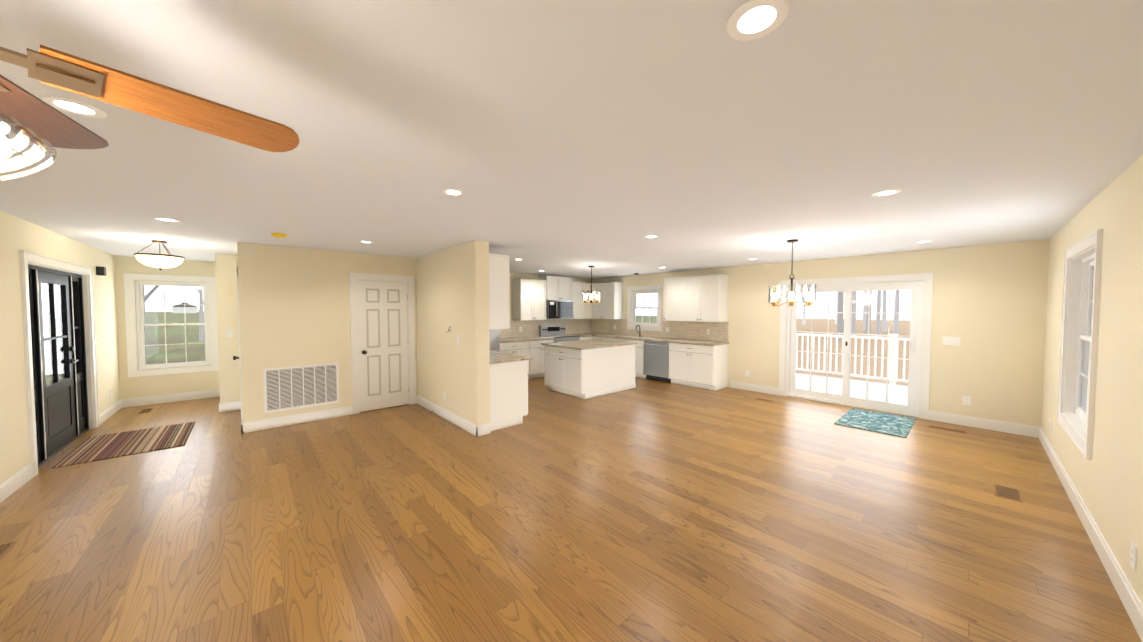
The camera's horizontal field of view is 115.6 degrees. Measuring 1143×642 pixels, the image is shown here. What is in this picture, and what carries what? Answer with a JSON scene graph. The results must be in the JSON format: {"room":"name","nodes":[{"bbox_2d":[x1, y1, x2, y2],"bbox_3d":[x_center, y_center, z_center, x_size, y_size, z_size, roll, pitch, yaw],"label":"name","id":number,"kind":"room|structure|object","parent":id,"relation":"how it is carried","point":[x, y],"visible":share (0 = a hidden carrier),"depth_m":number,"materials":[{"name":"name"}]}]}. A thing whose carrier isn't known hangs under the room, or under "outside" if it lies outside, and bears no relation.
{"room":"empty living room","nodes":[
{"label":"empty living room","id":0,"kind":"room"},
{"bbox_2d":[0,211,119,483],"bbox_3d":[-4.042,0.303,2.074,0.150,2.420,9.950,-2,3,-42],"label":"wall","id":1,"kind":"structure","parent":0,"point":[17,234],"depth_m":3.31,"materials":[{"name":"beige paint"}]},
{"bbox_2d":[28,265,88,466],"bbox_3d":[-5.791,0.438,4.024,0.122,2.014,1.752,-2,3,-42],"label":"front door","id":2,"kind":"structure","parent":1,"relation":"in","point":[59,354],"depth_m":4.05,"materials":[{"name":"black wood"}]},
{"bbox_2d":[96,266,105,275],"bbox_3d":[-6.573,-0.697,5.030,0.069,0.120,0.100,-2,3,-42],"label":"door chime","id":3,"kind":"object","parent":1,"relation":"attached to","point":[100,271],"visible":1,"depth_m":5.00,"materials":[{"name":"black plastic"}]},
{"bbox_2d":[114,256,219,399],"bbox_3d":[-6.811,0.165,6.170,1.500,2.420,0.150,-2,3,-42],"label":"wall","id":4,"kind":"structure","parent":0,"point":[145,386],"depth_m":5.96,"materials":[{"name":"beige paint"}]},
{"bbox_2d":[135,280,210,369],"bbox_3d":[-6.813,0.059,6.192,0.842,1.462,0.090,-2,3,-42],"label":"window","id":5,"kind":"structure","parent":4,"relation":"in","point":[140,308],"depth_m":6.12,"materials":[{"name":"white plastic"}]},
{"bbox_2d":[215,242,417,421],"bbox_3d":[-4.444,0.162,6.258,2.440,2.420,2.880,-2,3,-42],"label":"wall block","id":6,"kind":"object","parent":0,"point":[294,306],"visible":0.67,"depth_m":5.02,"materials":[{"name":"beige paint"}]},
{"bbox_2d":[226,330,232,337],"bbox_3d":[-5.279,0.196,5.557,0.075,0.118,0.008,-2,3,-42],"label":"light switch","id":7,"kind":"object","parent":6,"relation":"attached to","point":[229,333],"visible":1,"depth_m":5.55,"materials":[{"name":"white plastic"}]},
{"bbox_2d":[263,362,339,413],"bbox_3d":[-3.717,0.910,4.992,0.840,0.590,0.012,-2,3,-42],"label":"air vent grille","id":8,"kind":"object","parent":6,"relation":"attached to","point":[293,387],"visible":1,"depth_m":4.97,"materials":[{"name":"white metal"}]},
{"bbox_2d":[357,280,408,411],"bbox_3d":[-2.943,0.378,5.678,0.722,2.003,0.098,-2,3,-42],"label":"closet door","id":9,"kind":"structure","parent":6,"relation":"attached to","point":[383,342],"depth_m":5.67,"materials":[{"name":"white wood"}]},
{"bbox_2d":[416,240,489,424],"bbox_3d":[-2.184,0.181,5.699,0.180,2.420,3.230,-2,3,-42],"label":"wall","id":10,"kind":"structure","parent":0,"point":[452,287],"depth_m":4.87,"materials":[{"name":"beige paint"}]},
{"bbox_2d":[489,253,509,328],"bbox_3d":[-1.308,-0.392,5.108,0.356,0.965,1.150,-2,3,-42],"label":"upper cabinet","id":11,"kind":"object","parent":10,"relation":"attached to","point":[499,291],"visible":0.5,"depth_m":4.68,"materials":[{"name":"white wood"}]},
{"bbox_2d":[510,273,590,337],"bbox_3d":[-1.306,0.084,8.553,4.940,2.420,0.150,-2,3,-42],"label":"wall","id":12,"kind":"structure","parent":0,"point":[528,276],"depth_m":8.56,"materials":[{"name":"beige paint"}]},
{"bbox_2d":[512,278,547,319],"bbox_3d":[-0.984,-0.499,8.491,0.742,0.950,0.338,-2,3,-42],"label":"upper cabinet","id":13,"kind":"object","parent":12,"relation":"attached to","point":[530,297],"depth_m":8.32,"materials":[{"name":"white wood"}]},
{"bbox_2d":[499,319,591,337],"bbox_3d":[-0.683,0.163,9.008,3.400,0.400,0.008,-2,3,-42],"label":"backsplash","id":14,"kind":"structure","parent":12,"relation":"attached to","point":[531,327],"depth_m":8.87,"materials":[{"name":"tile"}]},
{"bbox_2d":[536,276,571,299],"bbox_3d":[-0.405,-0.812,9.001,0.804,0.580,0.338,-2,3,-42],"label":"upper cabinet","id":15,"kind":"object","parent":12,"relation":"attached to","point":[559,288],"depth_m":8.86,"materials":[{"name":"white wood"}]},
{"bbox_2d":[546,300,572,318],"bbox_3d":[-0.368,-0.287,8.978,0.792,0.450,0.447,-2,3,-42],"label":"microwave","id":16,"kind":"object","parent":15,"relation":"attached to","point":[559,309],"visible":0.88,"depth_m":8.80,"materials":[{"name":"silver metal"}]},
{"bbox_2d":[566,282,583,318],"bbox_3d":[0.067,-0.531,9.434,0.452,0.950,0.338,-2,3,-42],"label":"upper cabinet","id":17,"kind":"object","parent":12,"relation":"attached to","point":[577,287],"depth_m":9.31,"materials":[{"name":"white wood"}]},
{"bbox_2d":[584,284,592,318],"bbox_3d":[0.441,-0.542,9.769,0.677,0.950,0.338,-2,3,-42],"label":"upper cabinet","id":18,"kind":"object","parent":12,"relation":"attached to","point":[587,306],"depth_m":9.57,"materials":[{"name":"white wood"}]},
{"bbox_2d":[0,377,1141,641],"bbox_3d":[-0.727,1.461,5.121,9.800,0.100,10.600,-2,3,-42],"label":"floor","id":19,"kind":"structure","parent":0,"point":[650,511],"depth_m":2.55,"materials":[{"name":"brown wood"}]},
{"bbox_2d":[0,540,17,557],"bbox_3d":[-3.683,1.506,2.201,0.200,0.005,0.500,-2,3,-42],"label":"floor vent","id":20,"kind":"object","parent":19,"relation":"on","point":[5,548],"depth_m":2.38,"materials":[{"name":"brown"}]},
{"bbox_2d":[52,422,194,467],"bbox_3d":[-5.205,1.434,4.301,0.900,0.008,1.160,-2,3,-42],"label":"rug","id":21,"kind":"object","parent":19,"relation":"on","point":[100,447],"visible":1,"depth_m":4.21,"materials":[{"name":"multicoloured fabric"}]},
{"bbox_2d":[138,408,153,413],"bbox_3d":[-6.594,1.392,5.580,0.120,0.005,0.320,-2,3,-42],"label":"floor vent","id":22,"kind":"object","parent":19,"relation":"on","point":[146,410],"depth_m":5.59,"materials":[{"name":"brown"}]},
{"bbox_2d":[489,329,499,351],"bbox_3d":[-2.018,0.442,7.261,0.900,1.768,0.780,-2,3,-42],"label":"refrigerator","id":23,"kind":"object","parent":19,"relation":"on","point":[494,338],"visible":0.04,"depth_m":7.23,"materials":[{"name":"silver metal"}]},
{"bbox_2d":[490,360,528,430],"bbox_3d":[-1.061,0.972,5.075,0.618,0.880,0.682,-2,3,-42],"label":"base cabinet","id":24,"kind":"object","parent":19,"relation":"on","point":[508,394],"visible":0.38,"depth_m":4.80,"materials":[{"name":"white wood"}]},
{"bbox_2d":[490,350,531,363],"bbox_3d":[-1.521,0.496,5.590,0.643,0.032,2.197,-2,3,-42],"label":"countertop","id":25,"kind":"structure","parent":24,"relation":"on","point":[498,357],"depth_m":4.95,"materials":[{"name":"stone"}]},
{"bbox_2d":[500,336,592,378],"bbox_3d":[-0.467,0.846,8.793,3.395,0.879,0.649,-2,3,-42],"label":"base cabinet","id":26,"kind":"object","parent":19,"relation":"on","point":[534,349],"visible":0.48,"depth_m":8.05,"materials":[{"name":"white wood"}]},
{"bbox_2d":[500,333,604,342],"bbox_3d":[-0.474,0.389,8.781,3.400,0.032,0.633,-2,3,-42],"label":"countertop","id":27,"kind":"structure","parent":26,"relation":"on","point":[516,339],"depth_m":8.28,"materials":[{"name":"stone"}]},
{"bbox_2d":[539,324,579,341],"bbox_3d":[-0.278,0.694,8.911,0.796,1.174,0.681,-2,3,-42],"label":"range","id":28,"kind":"object","parent":19,"relation":"on","point":[557,333],"visible":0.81,"depth_m":8.94,"materials":[{"name":"silver metal"}]},
{"bbox_2d":[544,344,635,398],"bbox_3d":[0.365,0.903,7.096,1.529,0.879,1.066,-2,3,-42],"label":"base cabinet","id":29,"kind":"object","parent":19,"relation":"on","point":[589,373],"visible":0.92,"depth_m":6.62,"materials":[{"name":"white wood"}]},
{"bbox_2d":[541,339,637,349],"bbox_3d":[0.373,0.446,7.088,1.570,0.032,1.130,-2,3,-42],"label":"countertop","id":30,"kind":"structure","parent":29,"relation":"on","point":[589,344],"depth_m":6.95,"materials":[{"name":"stone"}]},
{"bbox_2d":[644,340,670,382],"bbox_3d":[2.035,0.874,8.032,0.656,0.874,0.637,-2,3,-42],"label":"dishwasher","id":31,"kind":"object","parent":19,"relation":"on","point":[656,360],"visible":0.75,"depth_m":7.83,"materials":[{"name":"silver metal"}]},
{"bbox_2d":[593,336,727,390],"bbox_3d":[1.846,0.863,8.276,0.649,0.879,3.230,-2,3,-42],"label":"base cabinet","id":32,"kind":"object","parent":19,"relation":"on","point":[700,366],"visible":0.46,"depth_m":7.22,"materials":[{"name":"white wood"}]},
{"bbox_2d":[592,334,729,345],"bbox_3d":[1.861,0.406,8.255,0.633,0.032,3.263,-2,3,-42],"label":"countertop","id":33,"kind":"structure","parent":32,"relation":"on","point":[691,341],"depth_m":7.86,"materials":[{"name":"stone"}]},
{"bbox_2d":[756,398,773,401],"bbox_3d":[3.345,1.370,6.231,0.110,0.005,0.280,-2,3,-42],"label":"floor vent","id":34,"kind":"object","parent":19,"relation":"in","point":[764,400],"visible":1,"depth_m":6.20,"materials":[{"name":"brown"}]},
{"bbox_2d":[834,408,915,437],"bbox_3d":[4.276,1.407,5.059,1.130,0.010,0.730,-2,3,-42],"label":"area rug","id":35,"kind":"object","parent":19,"relation":"on","point":[893,425],"visible":0.98,"depth_m":4.98,"materials":[{"name":"teal fabric"}]},
{"bbox_2d":[929,425,965,433],"bbox_3d":[4.939,1.421,4.733,0.120,0.005,0.340,-2,3,-42],"label":"floor vent","id":36,"kind":"object","parent":19,"relation":"on","point":[948,429],"visible":1,"depth_m":4.71,"materials":[{"name":"brown metal"}]},
{"bbox_2d":[993,484,1022,502],"bbox_3d":[3.748,1.476,3.095,0.300,0.005,0.150,-2,3,-42],"label":"floor vent","id":37,"kind":"object","parent":19,"relation":"in","point":[1007,492],"visible":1,"depth_m":3.08,"materials":[{"name":"brown"}]},
{"bbox_2d":[0,0,1142,278],"bbox_3d":[-0.727,-1.058,5.036,9.800,0.100,10.600,-2,3,-42],"label":"ceiling","id":38,"kind":"structure","parent":0,"point":[568,138],"depth_m":1.67,"materials":[{"name":"white paint"}]},
{"bbox_2d":[40,96,106,117],"bbox_3d":[-2.060,-0.884,1.494,0.164,0.004,0.164,-2,3,-42],"label":"recessed light","id":39,"kind":"object","parent":38,"relation":"in","point":[70,105],"visible":0.98,"depth_m":1.48,"materials":[{"name":"white"}]},
{"bbox_2d":[0,44,299,178],"bbox_3d":[-1.251,-0.498,0.644,1.242,0.719,1.233,-2,3,-42],"label":"ceiling fan","id":40,"kind":"object","parent":38,"relation":"hanging from","point":[26,117],"visible":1,"depth_m":0.90,"materials":[{"name":"brown wood"}]},
{"bbox_2d":[134,240,184,270],"bbox_3d":[-5.073,-0.804,4.438,0.414,0.364,0.414,-2,3,-42],"label":"light","id":41,"kind":"object","parent":38,"relation":"attached to","point":[160,261],"visible":1,"depth_m":4.35,"materials":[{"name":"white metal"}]},
{"bbox_2d":[155,218,179,221],"bbox_3d":[-3.798,-0.949,3.386,0.164,0.004,0.164,-2,3,-42],"label":"recessed light","id":42,"kind":"object","parent":38,"relation":"in","point":[167,219],"visible":0.98,"depth_m":3.39,"materials":[{"name":"white"}]},
{"bbox_2d":[271,233,286,237],"bbox_3d":[-3.268,-0.956,4.023,0.136,0.033,0.136,-2,3,-42],"label":"smoke detector","id":43,"kind":"object","parent":38,"relation":"attached to","point":[280,235],"visible":1,"depth_m":3.99,"materials":[{"name":"yellow plastic"}]},
{"bbox_2d":[441,188,464,195],"bbox_3d":[-0.847,-0.921,2.581,0.164,0.004,0.164,-2,3,-42],"label":"recessed light","id":44,"kind":"object","parent":38,"relation":"in","point":[451,191],"visible":1,"depth_m":2.58,"materials":[{"name":"white"}]},
{"bbox_2d":[582,266,599,302],"bbox_3d":[0.386,-0.711,7.003,0.347,0.724,0.345,-2,3,-42],"label":"pendant light","id":45,"kind":"object","parent":38,"relation":"hanging from","point":[591,297],"visible":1,"depth_m":6.99,"materials":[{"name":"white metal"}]},
{"bbox_2d":[644,235,658,237],"bbox_3d":[0.925,-0.975,4.169,0.164,0.004,0.164,-2,3,-42],"label":"recessed light","id":46,"kind":"object","parent":38,"relation":"in","point":[652,236],"visible":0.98,"depth_m":4.15,"materials":[{"name":"white"}]},
{"bbox_2d":[726,0,789,40],"bbox_3d":[0.535,-0.869,1.041,0.164,0.004,0.164,-2,3,-42],"label":"recessed light","id":47,"kind":"object","parent":38,"relation":"in","point":[752,17],"visible":1,"depth_m":1.03,"materials":[{"name":"white"}]},
{"bbox_2d":[768,239,816,305],"bbox_3d":[2.655,-0.583,4.404,0.504,0.804,0.498,-2,3,-42],"label":"dining chandelier","id":48,"kind":"object","parent":38,"relation":"hanging from","point":[791,302],"visible":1,"depth_m":4.38,"materials":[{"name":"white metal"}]},
{"bbox_2d":[872,189,901,196],"bbox_3d":[2.270,-0.922,2.595,0.164,0.004,0.164,-2,3,-42],"label":"recessed light","id":49,"kind":"object","parent":38,"relation":"in","point":[886,192],"visible":1,"depth_m":2.58,"materials":[{"name":"white"}]},
{"bbox_2d":[592,239,1048,426],"bbox_3d":[3.176,0.124,7.368,0.150,2.420,7.900,-2,3,-42],"label":"wall","id":50,"kind":"structure","parent":0,"point":[989,305],"depth_m":4.90,"materials":[{"name":"beige paint"}]},
{"bbox_2d":[0,229,1142,641],"bbox_3d":[-0.725,0.338,5.051,9.060,2.150,9.950,-2,3,-42],"label":"trim","id":51,"kind":"structure","parent":50,"relation":"attached to","point":[1078,431],"depth_m":4.73,"materials":[{"name":"white"}]},
{"bbox_2d":[592,282,622,318],"bbox_3d":[0.929,-0.527,9.463,0.366,0.940,0.790,-2,3,-42],"label":"upper cabinet","id":52,"kind":"object","parent":50,"relation":"attached to","point":[609,305],"visible":1,"depth_m":9.25,"materials":[{"name":"white wood"}]},
{"bbox_2d":[633,290,657,325],"bbox_3d":[1.846,-0.322,8.867,0.090,0.862,0.802,-2,3,-42],"label":"kitchen window","id":53,"kind":"structure","parent":50,"relation":"in","point":[635,300],"depth_m":8.93,"materials":[{"name":"white plastic"}]},
{"bbox_2d":[609,319,727,341],"bbox_3d":[2.084,0.181,8.469,0.008,0.400,3.233,-2,3,-42],"label":"backsplash","id":54,"kind":"structure","parent":50,"relation":"attached to","point":[693,330],"depth_m":8.01,"materials":[{"name":"tile"}]},
{"bbox_2d":[664,274,727,321],"bbox_3d":[2.588,-0.464,7.614,0.366,0.940,1.280,-2,3,-42],"label":"upper cabinet","id":55,"kind":"object","parent":50,"relation":"attached to","point":[703,298],"visible":1,"depth_m":7.39,"materials":[{"name":"white wood"}]},
{"bbox_2d":[786,281,922,416],"bbox_3d":[4.497,0.391,5.881,0.168,1.984,1.742,-2,3,-42],"label":"sliding door","id":56,"kind":"structure","parent":50,"relation":"in","point":[911,408],"depth_m":5.78,"materials":[{"name":"white plastic"}]},
{"bbox_2d":[943,336,959,345],"bbox_3d":[5.231,0.276,4.956,0.014,0.118,0.167,-2,3,-42],"label":"light switch","id":57,"kind":"object","parent":50,"relation":"attached to","point":[955,341],"visible":1,"depth_m":4.96,"materials":[{"name":"white plastic"}]},
{"bbox_2d":[962,396,970,405],"bbox_3d":[5.340,1.079,4.867,0.007,0.118,0.075,-2,3,-42],"label":"electrical outlet","id":58,"kind":"object","parent":50,"relation":"attached to","point":[966,400],"visible":1,"depth_m":4.87,"materials":[{"name":"white plastic"}]},
{"bbox_2d":[1041,154,1142,603],"bbox_3d":[2.546,0.326,1.400,9.060,2.420,0.150,-2,3,-42],"label":"wall","id":59,"kind":"structure","parent":0,"point":[1107,480],"depth_m":2.23,"materials":[{"name":"beige paint"}]},
{"bbox_2d":[1074,253,1094,424],"bbox_3d":[4.268,0.160,2.913,1.142,1.422,0.090,-2,3,-42],"label":"window","id":60,"kind":"structure","parent":59,"relation":"in","point":[1084,334],"depth_m":3.25,"materials":[{"name":"glass"}]},
{"bbox_2d":[1130,542,1136,570],"bbox_3d":[2.918,1.221,1.870,0.075,0.118,0.007,-2,3,-42],"label":"outlet","id":61,"kind":"object","parent":59,"relation":"attached to","point":[1133,554],"visible":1,"depth_m":1.86,"materials":[{"name":"white plastic"}]},
{"label":"outside","id":62,"kind":"structure","parent":0,"visible":0},
{"bbox_2d":[145,311,656,364],"bbox_3d":[-146.314,-1.570,110.525,250.000,0.070,480.000,-2,3,-42],"label":"lawn","id":63,"kind":"structure","parent":62,"point":[192,355],"depth_m":25.89,"materials":[{"name":"green plant"}]},
{"bbox_2d":[172,302,197,312],"bbox_3d":[-193.830,-6.627,180.611,8.600,5.400,8.600,-2,3,-42],"label":"neighbouring house","id":64,"kind":"structure","parent":63,"relation":"on","point":[176,308],"depth_m":177.71,"materials":[{"name":"white"}]},
{"bbox_2d":[143,285,899,364],"bbox_3d":[6.109,-7.942,24.946,90.505,18.566,71.530,-2,3,-42],"label":"trees","id":65,"kind":"object","parent":63,"relation":"on","point":[837,315],"depth_m":27.99,"materials":[{"name":"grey plant"}]},
{"bbox_2d":[796,318,909,385],"bbox_3d":[46.257,1.393,21.334,82.400,0.060,90.000,-2,3,-42],"label":"ground","id":66,"kind":"structure","parent":62,"point":[822,327],"depth_m":18.91,"materials":[{"name":"beige plant"}]},
{"bbox_2d":[795,333,909,404],"bbox_3d":[5.817,1.106,6.747,2.900,1.600,4.930,-2,3,-42],"label":"deck","id":67,"kind":"object","parent":66,"relation":"on","point":[859,387],"depth_m":7.69,"materials":[{"name":"white wood"}]}
]}

